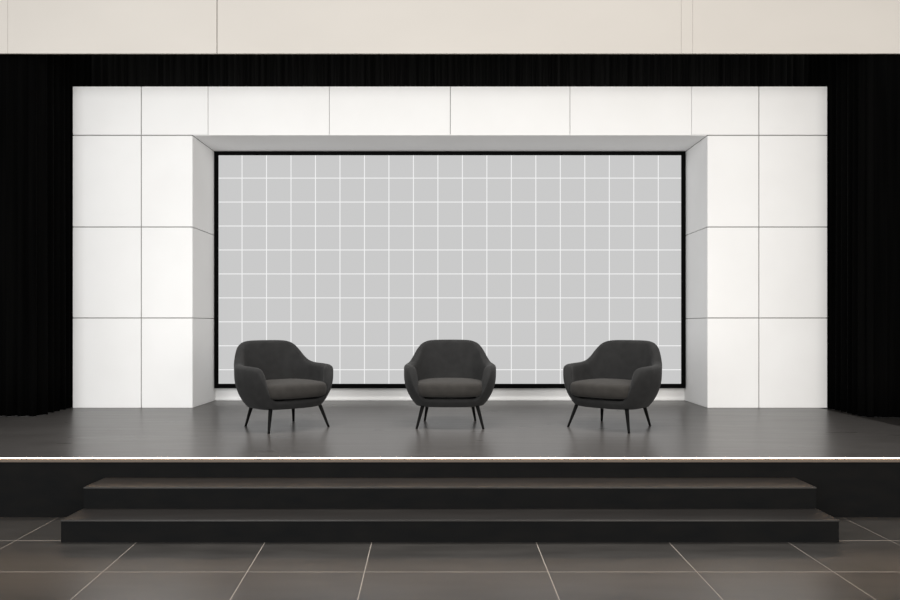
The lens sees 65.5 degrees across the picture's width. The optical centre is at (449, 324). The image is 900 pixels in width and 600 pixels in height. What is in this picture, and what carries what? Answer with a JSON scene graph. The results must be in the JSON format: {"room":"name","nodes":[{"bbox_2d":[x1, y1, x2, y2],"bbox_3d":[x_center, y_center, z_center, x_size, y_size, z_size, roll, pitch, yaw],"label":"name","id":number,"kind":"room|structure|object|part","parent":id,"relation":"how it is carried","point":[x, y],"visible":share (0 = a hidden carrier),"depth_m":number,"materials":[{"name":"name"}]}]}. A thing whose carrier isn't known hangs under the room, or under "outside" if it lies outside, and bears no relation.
{"room":"conference hall stage","nodes":[
{"label":"conference hall stage","id":0,"kind":"room"},
{"bbox_2d":[0,517,899,599],"bbox_3d":[0.000,1.470,4.800,13.000,0.060,12.800,0,0,0],"label":"floor","id":1,"kind":"structure","parent":0,"point":[35,564],"depth_m":4.12,"materials":[{"name":"grey tile"}]},
{"bbox_2d":[0,400,899,516],"bbox_3d":[-0.900,1.214,7.908,10.600,0.449,5.384,0,0,0],"label":"stage platform","id":2,"kind":"object","parent":1,"relation":"on","point":[47,461],"visible":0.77,"depth_m":5.75,"materials":[{"name":"grey"}]},
{"bbox_2d":[0,54,90,416],"bbox_3d":[-5.265,-1.286,8.215,1.628,4.549,1.329,0,0,0],"label":"stage curtain","id":3,"kind":"object","parent":2,"relation":"on","point":[36,90],"visible":0.65,"depth_m":7.62,"materials":[{"name":"black fabric"}]},
{"bbox_2d":[234,340,332,433],"bbox_3d":[-1.631,0.571,6.828,0.915,0.836,0.821,0,0,-42],"label":"armchair","id":4,"kind":"object","parent":2,"relation":"on","point":[270,375],"visible":1,"depth_m":6.79,"materials":[{"name":"grey fabric"}]},
{"bbox_3d":[-1.961,0.883,6.829,0.101,0.213,0.038,0,0,10],"label":"leg","id":5,"kind":"part","parent":4,"relation":"part of","materials":[{"name":"black paint"}]},
{"bbox_3d":[-1.654,0.883,6.424,0.038,0.213,0.120,0,0,-3],"label":"leg","id":6,"kind":"part","parent":4,"relation":"part of","materials":[{"name":"black paint"}]},
{"bbox_3d":[-1.598,0.883,7.156,0.038,0.213,0.101,0,0,-4],"label":"leg","id":7,"kind":"part","parent":4,"relation":"part of","materials":[{"name":"black paint"}]},
{"bbox_2d":[266,379,325,398],"bbox_3d":[-1.576,0.609,6.767,0.680,0.162,0.650,0,0,-42],"label":"seat cushion","id":8,"kind":"object","parent":4,"relation":"on","point":[275,388],"depth_m":6.53,"materials":[{"name":"grey fabric"}]},
{"bbox_3d":[-1.227,0.883,6.809,0.120,0.213,0.038,0,0,9],"label":"leg","id":9,"kind":"part","parent":4,"relation":"part of","materials":[{"name":"black paint"}]},
{"bbox_2d":[73,87,826,407],"bbox_3d":[0.000,-0.928,8.810,9.000,3.834,0.920,0,0,0],"label":"backdrop wall","id":10,"kind":"structure","parent":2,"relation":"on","point":[143,157],"depth_m":8.35,"materials":[{"name":"white"}]},
{"bbox_3d":[-4.095,-1.716,8.361,0.811,1.082,0.021,0,0,0],"label":"panel","id":11,"kind":"part","parent":10,"relation":"part of","materials":[{"name":"white paint"}]},
{"bbox_3d":[-4.095,-0.626,8.361,0.811,1.074,0.021,0,0,0],"label":"panel","id":12,"kind":"part","parent":10,"relation":"part of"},
{"bbox_3d":[-4.095,0.455,8.361,0.811,1.066,0.021,0,0,0],"label":"panel","id":13,"kind":"part","parent":10,"relation":"part of","materials":[{"name":"white paint"}]},
{"bbox_3d":[-4.095,-2.557,8.361,0.811,0.576,0.021,0,0,0],"label":"panel","id":14,"kind":"part","parent":10,"relation":"part of","materials":[{"name":"white paint"}]},
{"bbox_3d":[-3.375,-1.716,8.361,0.606,1.082,0.021,0,0,0],"label":"panel","id":15,"kind":"part","parent":10,"relation":"part of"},
{"bbox_3d":[-3.375,-0.626,8.361,0.606,1.074,0.021,0,0,0],"label":"panel","id":16,"kind":"part","parent":10,"relation":"part of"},
{"bbox_3d":[-3.375,0.455,8.361,0.606,1.066,0.021,0,0,0],"label":"panel","id":17,"kind":"part","parent":10,"relation":"part of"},
{"bbox_3d":[-3.284,-2.557,8.361,0.788,0.576,0.021,0,0,0],"label":"panel","id":18,"kind":"part","parent":10,"relation":"part of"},
{"bbox_3d":[-3.083,-1.716,8.771,0.021,1.086,0.797,0,0,0],"label":"reveal panel","id":19,"kind":"part","parent":10,"relation":"part of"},
{"bbox_3d":[-3.083,-0.626,8.771,0.021,1.078,0.797,0,0,0],"label":"reveal panel","id":20,"kind":"part","parent":10,"relation":"part of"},
{"bbox_3d":[-3.083,0.454,8.771,0.021,1.068,0.797,0,0,0],"label":"reveal panel","id":21,"kind":"part","parent":10,"relation":"part of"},
{"bbox_3d":[-2.163,-2.554,8.361,1.442,0.582,0.021,0,0,0],"label":"panel","id":22,"kind":"part","parent":10,"relation":"part of","materials":[{"name":"white paint"}]},
{"bbox_3d":[-0.718,-2.554,8.361,1.438,0.582,0.021,0,0,0],"label":"panel","id":23,"kind":"part","parent":10,"relation":"part of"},
{"bbox_2d":[214,151,685,387],"bbox_3d":[-0.002,-0.719,9.135,6.137,3.086,0.050,0,0,0],"label":"led screen","id":24,"kind":"object","parent":10,"relation":"attached to","point":[356,260],"visible":0.93,"depth_m":9.12,"materials":[{"name":"grey"}]},
{"bbox_3d":[0.000,-2.273,8.771,6.144,0.021,0.797,0,0,0],"label":"soffit panel","id":25,"kind":"part","parent":10,"relation":"part of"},
{"bbox_3d":[0.000,0.974,9.164,6.140,0.028,0.012,0,0,0],"label":"skirting","id":26,"kind":"part","parent":10,"relation":"part of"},
{"bbox_3d":[0.000,-0.637,9.185,6.144,3.251,0.030,0,0,0],"label":"panel","id":27,"kind":"part","parent":10,"relation":"part of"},
{"bbox_3d":[0.718,-2.554,8.361,1.422,0.582,0.021,0,0,0],"label":"panel","id":28,"kind":"part","parent":10,"relation":"part of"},
{"bbox_3d":[2.158,-2.554,8.361,1.446,0.582,0.021,0,0,0],"label":"panel","id":29,"kind":"part","parent":10,"relation":"part of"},
{"bbox_3d":[3.083,0.454,8.771,0.021,1.068,0.797,0,0,0],"label":"reveal panel","id":30,"kind":"part","parent":10,"relation":"part of","materials":[{"name":"white paint"}]},
{"bbox_3d":[3.083,-1.716,8.771,0.021,1.086,0.797,0,0,0],"label":"reveal panel","id":31,"kind":"part","parent":10,"relation":"part of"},
{"bbox_3d":[3.083,-0.626,8.771,0.021,1.078,0.797,0,0,0],"label":"reveal panel","id":32,"kind":"part","parent":10,"relation":"part of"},
{"bbox_3d":[3.283,-2.557,8.361,0.795,0.576,0.021,0,0,0],"label":"panel","id":33,"kind":"part","parent":10,"relation":"part of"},
{"bbox_3d":[3.376,-1.716,8.361,0.608,1.082,0.021,0,0,0],"label":"panel","id":34,"kind":"part","parent":10,"relation":"part of","materials":[{"name":"white paint"}]},
{"bbox_3d":[3.376,-0.626,8.361,0.608,1.074,0.021,0,0,0],"label":"panel","id":35,"kind":"part","parent":10,"relation":"part of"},
{"bbox_3d":[3.376,0.455,8.361,0.608,1.066,0.021,0,0,0],"label":"panel","id":36,"kind":"part","parent":10,"relation":"part of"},
{"bbox_3d":[4.096,-1.716,8.361,0.809,1.082,0.021,0,0,0],"label":"panel","id":37,"kind":"part","parent":10,"relation":"part of","materials":[{"name":"white paint"}]},
{"bbox_3d":[4.096,-0.626,8.361,0.809,1.074,0.021,0,0,0],"label":"panel","id":38,"kind":"part","parent":10,"relation":"part of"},
{"bbox_3d":[4.096,0.455,8.361,0.809,1.066,0.021,0,0,0],"label":"panel","id":39,"kind":"part","parent":10,"relation":"part of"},
{"bbox_3d":[4.096,-2.557,8.361,0.809,0.576,0.021,0,0,0],"label":"panel","id":40,"kind":"part","parent":10,"relation":"part of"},
{"bbox_2d":[404,340,495,428],"bbox_3d":[0.000,0.571,6.988,0.915,0.836,0.821,0,0,0],"label":"armchair","id":41,"kind":"object","parent":2,"relation":"on","point":[440,373],"visible":1,"depth_m":6.93,"materials":[{"name":"grey fabric"}]},
{"bbox_3d":[-0.287,0.883,6.703,0.038,0.213,0.120,0,0,39],"label":"leg","id":42,"kind":"part","parent":41,"relation":"part of","materials":[{"name":"black paint"}]},
{"bbox_3d":[-0.244,0.883,7.209,0.038,0.213,0.101,0,0,-38],"label":"leg","id":43,"kind":"part","parent":41,"relation":"part of","materials":[{"name":"black paint"}]},
{"bbox_2d":[418,378,481,396],"bbox_3d":[0.000,0.609,6.905,0.680,0.162,0.650,0,0,0],"label":"seat cushion","id":44,"kind":"object","parent":41,"relation":"on","point":[427,387],"depth_m":6.61,"materials":[{"name":"grey fabric"}]},
{"bbox_3d":[0.244,0.883,7.209,0.038,0.213,0.101,0,0,38],"label":"leg","id":45,"kind":"part","parent":41,"relation":"part of","materials":[{"name":"black paint"}]},
{"bbox_3d":[0.287,0.883,6.703,0.038,0.213,0.120,0,0,-39],"label":"leg","id":46,"kind":"part","parent":41,"relation":"part of","materials":[{"name":"black paint"}]},
{"bbox_2d":[563,340,661,432],"bbox_3d":[1.599,0.571,6.849,0.915,0.836,0.821,0,0,40],"label":"armchair","id":47,"kind":"object","parent":2,"relation":"on","point":[626,375],"visible":1,"depth_m":6.80,"materials":[{"name":"grey fabric"}]},
{"bbox_3d":[1.196,0.883,6.816,0.120,0.213,0.038,0,0,-11],"label":"leg","id":48,"kind":"part","parent":47,"relation":"part of","materials":[{"name":"black paint"}]},
{"bbox_2d":[570,378,630,398],"bbox_3d":[1.546,0.609,6.785,0.680,0.162,0.650,0,0,40],"label":"seat cushion","id":49,"kind":"object","parent":47,"relation":"on","point":[605,388],"depth_m":6.55,"materials":[{"name":"grey fabric"}]},
{"bbox_3d":[1.555,0.883,7.175,0.038,0.213,0.101,0,0,2],"label":"leg","id":50,"kind":"part","parent":47,"relation":"part of","materials":[{"name":"black paint"}]},
{"bbox_3d":[1.637,0.883,6.446,0.038,0.213,0.120,0,0,1],"label":"leg","id":51,"kind":"part","parent":47,"relation":"part of","materials":[{"name":"black paint"}]},
{"bbox_3d":[1.929,0.883,6.862,0.101,0.213,0.038,0,0,-12],"label":"leg","id":52,"kind":"part","parent":47,"relation":"part of","materials":[{"name":"black paint"}]},
{"bbox_2d":[60,477,839,541],"bbox_3d":[0.000,1.290,4.934,5.156,0.299,0.607,0,0,0],"label":"steps","id":53,"kind":"structure","parent":1,"relation":"on","point":[116,509],"depth_m":4.89,"materials":[{"name":"black wood"}]},
{"bbox_2d":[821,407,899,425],"bbox_3d":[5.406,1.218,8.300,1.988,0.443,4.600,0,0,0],"label":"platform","id":54,"kind":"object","parent":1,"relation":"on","point":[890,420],"visible":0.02,"depth_m":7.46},
{"bbox_2d":[808,54,899,417],"bbox_3d":[5.370,-1.282,8.195,1.818,4.556,1.369,0,0,0],"label":"stage curtain","id":55,"kind":"object","parent":54,"relation":"on","point":[863,135],"visible":0.75,"depth_m":7.62,"materials":[{"name":"black fabric"}]},
{"bbox_2d":[0,0,899,53],"bbox_3d":[0.000,-3.585,7.518,14.000,1.350,0.035,0,0,0],"label":"bulkhead","id":56,"kind":"object","parent":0,"point":[26,26],"depth_m":7.50,"materials":[{"name":"paint"}]},
{"bbox_2d":[91,54,807,86],"bbox_3d":[0.000,-1.486,9.753,10.758,4.949,0.110,0,0,0],"label":"stage curtain","id":57,"kind":"object","parent":56,"relation":"hanging from","point":[107,70],"visible":0.1,"depth_m":9.75,"materials":[{"name":"black fabric"}]}
]}

